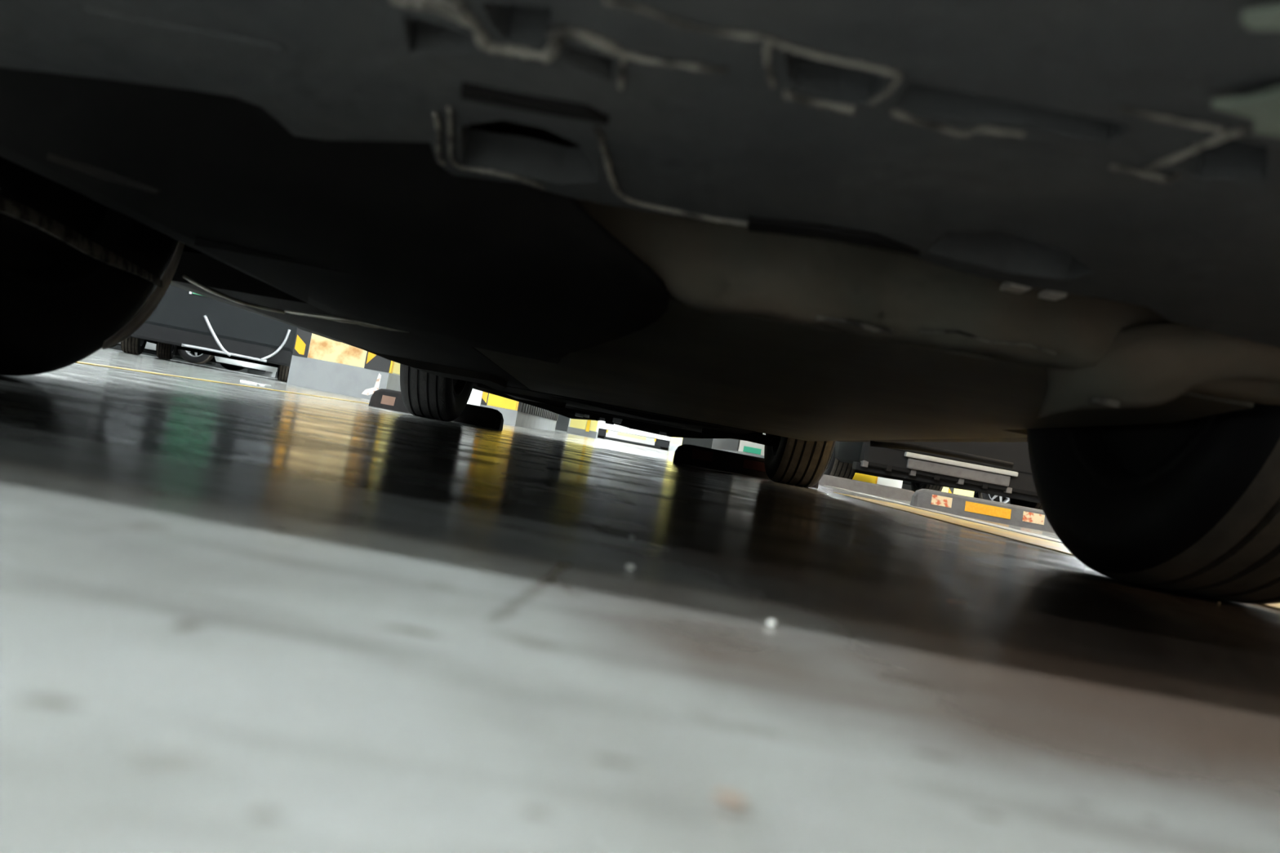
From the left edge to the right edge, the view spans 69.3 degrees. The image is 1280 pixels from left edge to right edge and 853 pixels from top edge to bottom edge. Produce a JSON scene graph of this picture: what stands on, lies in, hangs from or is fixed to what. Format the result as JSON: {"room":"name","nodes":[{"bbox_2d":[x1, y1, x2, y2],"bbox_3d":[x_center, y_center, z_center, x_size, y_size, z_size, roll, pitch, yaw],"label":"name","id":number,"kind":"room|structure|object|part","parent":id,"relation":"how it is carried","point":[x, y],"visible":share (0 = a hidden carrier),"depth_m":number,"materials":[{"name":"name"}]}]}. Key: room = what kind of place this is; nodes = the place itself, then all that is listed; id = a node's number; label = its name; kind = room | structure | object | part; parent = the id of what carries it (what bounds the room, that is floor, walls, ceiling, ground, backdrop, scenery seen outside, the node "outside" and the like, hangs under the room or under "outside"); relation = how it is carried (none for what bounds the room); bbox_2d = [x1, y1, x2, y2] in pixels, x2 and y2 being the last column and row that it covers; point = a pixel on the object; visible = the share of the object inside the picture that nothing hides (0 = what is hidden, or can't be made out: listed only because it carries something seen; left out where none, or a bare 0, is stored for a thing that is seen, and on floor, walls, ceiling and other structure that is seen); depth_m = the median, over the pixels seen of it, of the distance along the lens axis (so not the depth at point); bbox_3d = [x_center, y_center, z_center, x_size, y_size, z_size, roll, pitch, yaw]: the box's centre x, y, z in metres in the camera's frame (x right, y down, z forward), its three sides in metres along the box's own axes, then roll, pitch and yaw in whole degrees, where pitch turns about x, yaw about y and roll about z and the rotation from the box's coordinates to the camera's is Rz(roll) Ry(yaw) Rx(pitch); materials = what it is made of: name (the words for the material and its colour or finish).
{"room":"car repair garage","nodes":[
{"label":"car repair garage","id":0,"kind":"room"},
{"bbox_2d":[110,344,185,360],"bbox_3d":[-12.661,-3.585,9.022,0.200,2.900,36.000,10,-1,0],"label":"wall","id":1,"kind":"structure","parent":0,"point":[117,346],"depth_m":22.89,"materials":[{"name":"paint"}]},
{"bbox_2d":[203,362,999,502],"bbox_3d":[0.170,-0.925,27.119,26.000,2.900,0.200,10,-1,0],"label":"wall","id":2,"kind":"structure","parent":0,"point":[562,422],"depth_m":27.00,"materials":[{"name":"paint"}]},
{"bbox_2d":[0,347,1279,852],"bbox_3d":[-0.056,0.304,8.996,26.000,0.200,36.000,10,-1,0],"label":"floor","id":3,"kind":"structure","parent":0,"point":[233,619],"depth_m":0.26,"materials":[{"name":"concrete"}]},
{"bbox_2d":[111,342,277,377],"bbox_3d":[-9.331,-2.119,17.789,4.405,1.510,1.800,10,-1,0],"label":"parked car","id":4,"kind":"object","parent":3,"relation":"on","point":[194,357],"visible":0.12,"depth_m":17.22,"materials":[{"name":"white paint"}]},
{"bbox_3d":[-9.444,-1.520,17.779,1.700,0.090,1.680,10,-1,0],"label":"floor plate","id":5,"kind":"part","parent":4,"relation":"part of","materials":[{"name":"black metal"}]},
{"bbox_2d":[120,284,297,382],"bbox_3d":[-5.641,-1.729,12.839,2.000,1.910,4.863,11,-1,-20],"label":"parked car","id":6,"kind":"object","parent":3,"relation":"on","point":[183,319],"visible":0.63,"depth_m":10.63,"materials":[{"name":"black paint"}]},
{"bbox_3d":[-4.839,-1.037,10.594,0.370,0.422,0.036,11,-1,-20],"label":"chrome trim","id":7,"kind":"part","parent":6,"relation":"part of","materials":[{"name":"grey metal"}]},
{"bbox_3d":[-4.921,-1.313,10.683,1.840,0.560,0.240,11,-1,-20],"label":"panel","id":8,"kind":"part","parent":6,"relation":"part of","materials":[{"name":"black paint"}]},
{"bbox_3d":[-4.769,-0.845,10.628,0.907,0.040,0.032,11,-1,-20],"label":"chrome trim","id":9,"kind":"part","parent":6,"relation":"part of","materials":[{"name":"grey metal"}]},
{"bbox_3d":[-4.262,-0.948,10.806,0.276,0.430,0.032,11,-1,-20],"label":"chrome trim","id":10,"kind":"part","parent":6,"relation":"part of","materials":[{"name":"grey metal"}]},
{"bbox_2d":[76,361,368,404],"bbox_3d":[-1.458,-0.145,3.699,0.060,0.002,5.000,10,-1,0],"label":"floor marking","id":11,"kind":"object","parent":3,"relation":"on","point":[77,362],"visible":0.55,"depth_m":3.02,"materials":[{"name":"yellow paint"}]},
{"bbox_2d":[240,379,271,387],"bbox_3d":[-1.763,-0.197,4.234,0.112,0.010,0.110,10,-1,0],"label":"paper scrap","id":12,"kind":"object","parent":3,"relation":"on","point":[241,380],"visible":0.98,"depth_m":4.20,"materials":[{"name":"white paper"}]},
{"bbox_2d":[286,328,400,399],"bbox_3d":[-2.435,-1.714,8.642,0.883,2.898,0.867,10,-1,0],"label":"pillar","id":13,"kind":"structure","parent":3,"relation":"on","point":[318,362],"depth_m":8.20,"materials":[{"name":"white paint"}]},
{"bbox_3d":[-2.562,-1.296,8.213,0.507,1.483,0.008,10,-1,0],"label":"panel","id":14,"kind":"part","parent":13,"relation":"part of","materials":[{"name":"gold metal"}]},
{"bbox_3d":[-2.134,-0.959,8.635,0.012,0.977,0.840,10,-1,0],"label":"panel","id":15,"kind":"part","parent":13,"relation":"part of","materials":[{"name":"yellow paint"}]},
{"bbox_2d":[368,388,503,430],"bbox_3d":[-0.931,-0.083,4.269,0.603,0.090,0.140,10,-1,0],"label":"wheel stop","id":16,"kind":"object","parent":3,"relation":"on","point":[384,398],"visible":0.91,"depth_m":4.21,"materials":[{"name":"black rubber"}]},
{"bbox_2d":[466,388,482,405],"bbox_3d":[-2.784,-1.641,16.771,0.335,2.898,0.508,10,-1,0],"label":"pillar","id":17,"kind":"structure","parent":3,"relation":"on","point":[475,397],"depth_m":16.50,"materials":[{"name":"white paint"}]},
{"bbox_2d":[480,391,558,431],"bbox_3d":[-1.027,-1.427,10.317,0.357,2.898,4.017,10,-1,0],"label":"pillar","id":18,"kind":"structure","parent":3,"relation":"on","point":[514,413],"depth_m":8.51,"materials":[{"name":"white paint"}]},
{"bbox_3d":[-1.148,-0.691,8.305,0.257,1.060,0.012,10,-1,0],"label":"panel","id":19,"kind":"part","parent":18,"relation":"part of","materials":[{"name":"yellow paint"}]},
{"bbox_2d":[566,417,599,438],"bbox_3d":[-0.552,-1.293,13.068,0.407,2.898,0.514,10,-1,0],"label":"pillar","id":20,"kind":"structure","parent":3,"relation":"on","point":[586,428],"depth_m":12.79,"materials":[{"name":"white paint"}]},
{"bbox_3d":[-0.756,-0.569,12.805,0.220,1.209,0.012,10,-1,0],"label":"panel","id":21,"kind":"part","parent":20,"relation":"part of","materials":[{"name":"yellow paint"}]},
{"bbox_3d":[-0.545,-0.530,12.805,0.089,1.209,0.012,10,-1,0],"label":"panel","id":22,"kind":"part","parent":20,"relation":"part of","materials":[{"name":"yellow paint"}]},
{"bbox_2d":[626,564,634,569],"bbox_3d":[-0.005,0.066,0.436,0.004,0.003,0.005,10,-1,0],"label":"grit speck","id":23,"kind":"object","parent":3,"relation":"on","point":[629,566],"visible":1,"depth_m":0.43,"materials":[{"name":"white stone"}]},
{"bbox_2d":[597,420,671,450],"bbox_3d":[-0.030,-0.387,19.274,1.700,1.510,4.670,10,-1,0],"label":"parked car","id":24,"kind":"object","parent":3,"relation":"on","point":[664,441],"visible":0.21,"depth_m":16.94,"materials":[{"name":"white paint"}]},
{"bbox_3d":[-0.173,0.207,16.981,0.912,0.128,0.075,10,-1,0],"label":"skid plate","id":25,"kind":"part","parent":24,"relation":"part of","materials":[{"name":"silver metal"}]},
{"bbox_2d":[597,428,670,448],"bbox_3d":[-0.135,0.215,17.043,1.383,0.128,0.150,10,-1,0],"label":"bumper cover","id":26,"kind":"object","parent":24,"relation":"attached to","point":[604,433],"depth_m":16.94,"materials":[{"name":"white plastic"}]},
{"bbox_2d":[0,0,1279,604],"bbox_3d":[0.173,-0.618,2.454,2.223,1.480,4.634,10,-1,0],"label":"parked car","id":27,"kind":"object","parent":3,"relation":"on","point":[1051,226],"visible":1,"depth_m":0.64,"materials":[{"name":"grey paint"}]},
{"bbox_3d":[-0.836,-0.292,2.473,0.160,0.085,1.940,10,-1,0],"label":"sill","id":28,"kind":"part","parent":27,"relation":"part of","materials":[{"name":"black plastic"}]},
{"bbox_3d":[-0.496,-0.142,3.901,0.380,0.066,0.044,10,-1,0],"label":"suspension arm","id":29,"kind":"part","parent":27,"relation":"part of"},
{"bbox_3d":[0.411,0.035,3.901,0.305,0.053,0.044,10,-1,0],"label":"suspension arm","id":30,"kind":"part","parent":27,"relation":"part of"},
{"bbox_3d":[0.203,-0.124,0.756,0.684,0.110,0.070,10,-1,0],"label":"cross panel","id":31,"kind":"part","parent":27,"relation":"part of","materials":[{"name":"grey metal"}]},
{"bbox_3d":[0.689,-0.012,2.473,0.160,0.085,1.940,10,-1,0],"label":"sill","id":32,"kind":"part","parent":27,"relation":"part of","materials":[{"name":"black plastic"}]},
{"bbox_2d":[667,436,683,452],"bbox_3d":[0.852,-0.986,16.018,0.199,2.898,0.414,10,-1,0],"label":"pillar","id":33,"kind":"structure","parent":3,"relation":"on","point":[675,442],"depth_m":15.79,"materials":[{"name":"white paint"}]},
{"bbox_3d":[0.720,-0.267,15.805,0.191,1.170,0.012,10,-1,0],"label":"panel","id":34,"kind":"part","parent":33,"relation":"part of","materials":[{"name":"yellow paint"}]},
{"bbox_2d":[715,791,746,807],"bbox_3d":[0.016,0.066,0.163,0.005,0.001,0.004,10,-1,0],"label":"leaf fragment","id":35,"kind":"object","parent":3,"relation":"on","point":[726,796],"visible":1,"depth_m":0.16,"materials":[{"name":"brown"}]},
{"bbox_2d":[711,433,765,457],"bbox_3d":[1.345,-0.999,9.869,0.474,2.898,2.914,10,-1,0],"label":"pillar","id":36,"kind":"structure","parent":3,"relation":"on","point":[735,446],"depth_m":8.40,"materials":[{"name":"white paint"}]},
{"bbox_2d":[672,444,818,488],"bbox_3d":[0.490,0.178,4.269,0.668,0.090,0.140,10,-1,0],"label":"wheel stop","id":37,"kind":"object","parent":3,"relation":"on","point":[691,455],"visible":0.62,"depth_m":4.21,"materials":[{"name":"black rubber"}]},
{"bbox_2d":[767,619,775,626],"bbox_3d":[0.050,0.075,0.354,0.003,0.002,0.004,10,-1,0],"label":"grit speck","id":38,"kind":"object","parent":3,"relation":"on","point":[770,622],"visible":1,"depth_m":0.35,"materials":[{"name":"white stone"}]},
{"bbox_2d":[818,474,914,501],"bbox_3d":[1.486,0.401,6.099,0.679,0.070,0.140,10,-1,0],"label":"wheel stop","id":39,"kind":"object","parent":3,"relation":"on","point":[827,480],"visible":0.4,"depth_m":6.04,"materials":[{"name":"grey concrete"}]},
{"bbox_2d":[852,472,902,488],"bbox_3d":[3.179,-0.627,11.967,0.711,2.898,0.716,10,-1,0],"label":"pillar","id":40,"kind":"structure","parent":3,"relation":"on","point":[859,477],"depth_m":11.59,"materials":[{"name":"white paint"}]},
{"bbox_3d":[2.872,0.134,11.604,0.365,1.122,0.012,10,-1,0],"label":"panel","id":41,"kind":"part","parent":40,"relation":"part of","materials":[{"name":"yellow paint"}]},
{"bbox_2d":[823,440,1042,510],"bbox_3d":[2.477,-0.155,8.774,1.840,1.610,4.675,10,-1,0],"label":"parked car","id":42,"kind":"object","parent":3,"relation":"on","point":[924,470],"visible":0.31,"depth_m":6.47,"materials":[{"name":"black paint"}]},
{"bbox_2d":[890,441,1031,474],"bbox_3d":[2.438,0.113,6.536,1.620,0.330,0.140,10,-1,0],"label":"bumper cover","id":43,"kind":"object","parent":42,"relation":"attached to","point":[1016,453],"depth_m":6.47,"materials":[{"name":"plastic"}]},
{"bbox_2d":[824,484,1062,542],"bbox_3d":[1.197,0.349,4.098,0.120,0.002,3.806,10,-1,2],"label":"floor marking","id":44,"kind":"object","parent":3,"relation":"on","point":[895,501],"visible":0.62,"depth_m":3.23,"materials":[{"name":"white paint"}]},
{"bbox_2d":[902,480,1010,504],"bbox_3d":[4.891,0.469,16.499,4.405,1.510,1.800,10,-1,0],"label":"parked car","id":45,"kind":"object","parent":3,"relation":"on","point":[976,495],"visible":0.04,"depth_m":15.64,"materials":[{"name":"black paint"}]},
{"bbox_2d":[941,486,974,497],"bbox_3d":[4.812,-0.297,13.767,0.585,2.898,0.517,10,-1,0],"label":"pillar","id":46,"kind":"structure","parent":3,"relation":"on","point":[953,491],"depth_m":13.49,"materials":[{"name":"white paint"}]},
{"bbox_3d":[4.534,0.409,13.505,0.115,1.200,0.012,10,-1,0],"label":"panel","id":47,"kind":"part","parent":46,"relation":"part of","materials":[{"name":"yellow paint"}]},
{"bbox_3d":[4.815,0.461,13.505,0.297,1.200,0.012,10,-1,0],"label":"panel","id":48,"kind":"part","parent":46,"relation":"part of","materials":[{"name":"yellow paint"}]},
{"bbox_2d":[910,488,1054,533],"bbox_3d":[1.472,0.355,3.949,0.600,0.085,0.140,10,-1,9],"label":"wheel stop","id":49,"kind":"object","parent":3,"relation":"on","point":[945,502],"visible":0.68,"depth_m":3.90,"materials":[{"name":"grey concrete"}]},
{"bbox_2d":[834,492,1279,609],"bbox_3d":[0.912,0.267,2.349,0.260,0.002,2.903,10,-1,1],"label":"floor marking","id":50,"kind":"object","parent":3,"relation":"on","point":[1055,546],"visible":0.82,"depth_m":2.39,"materials":[{"name":"yellow paint"}]}
]}

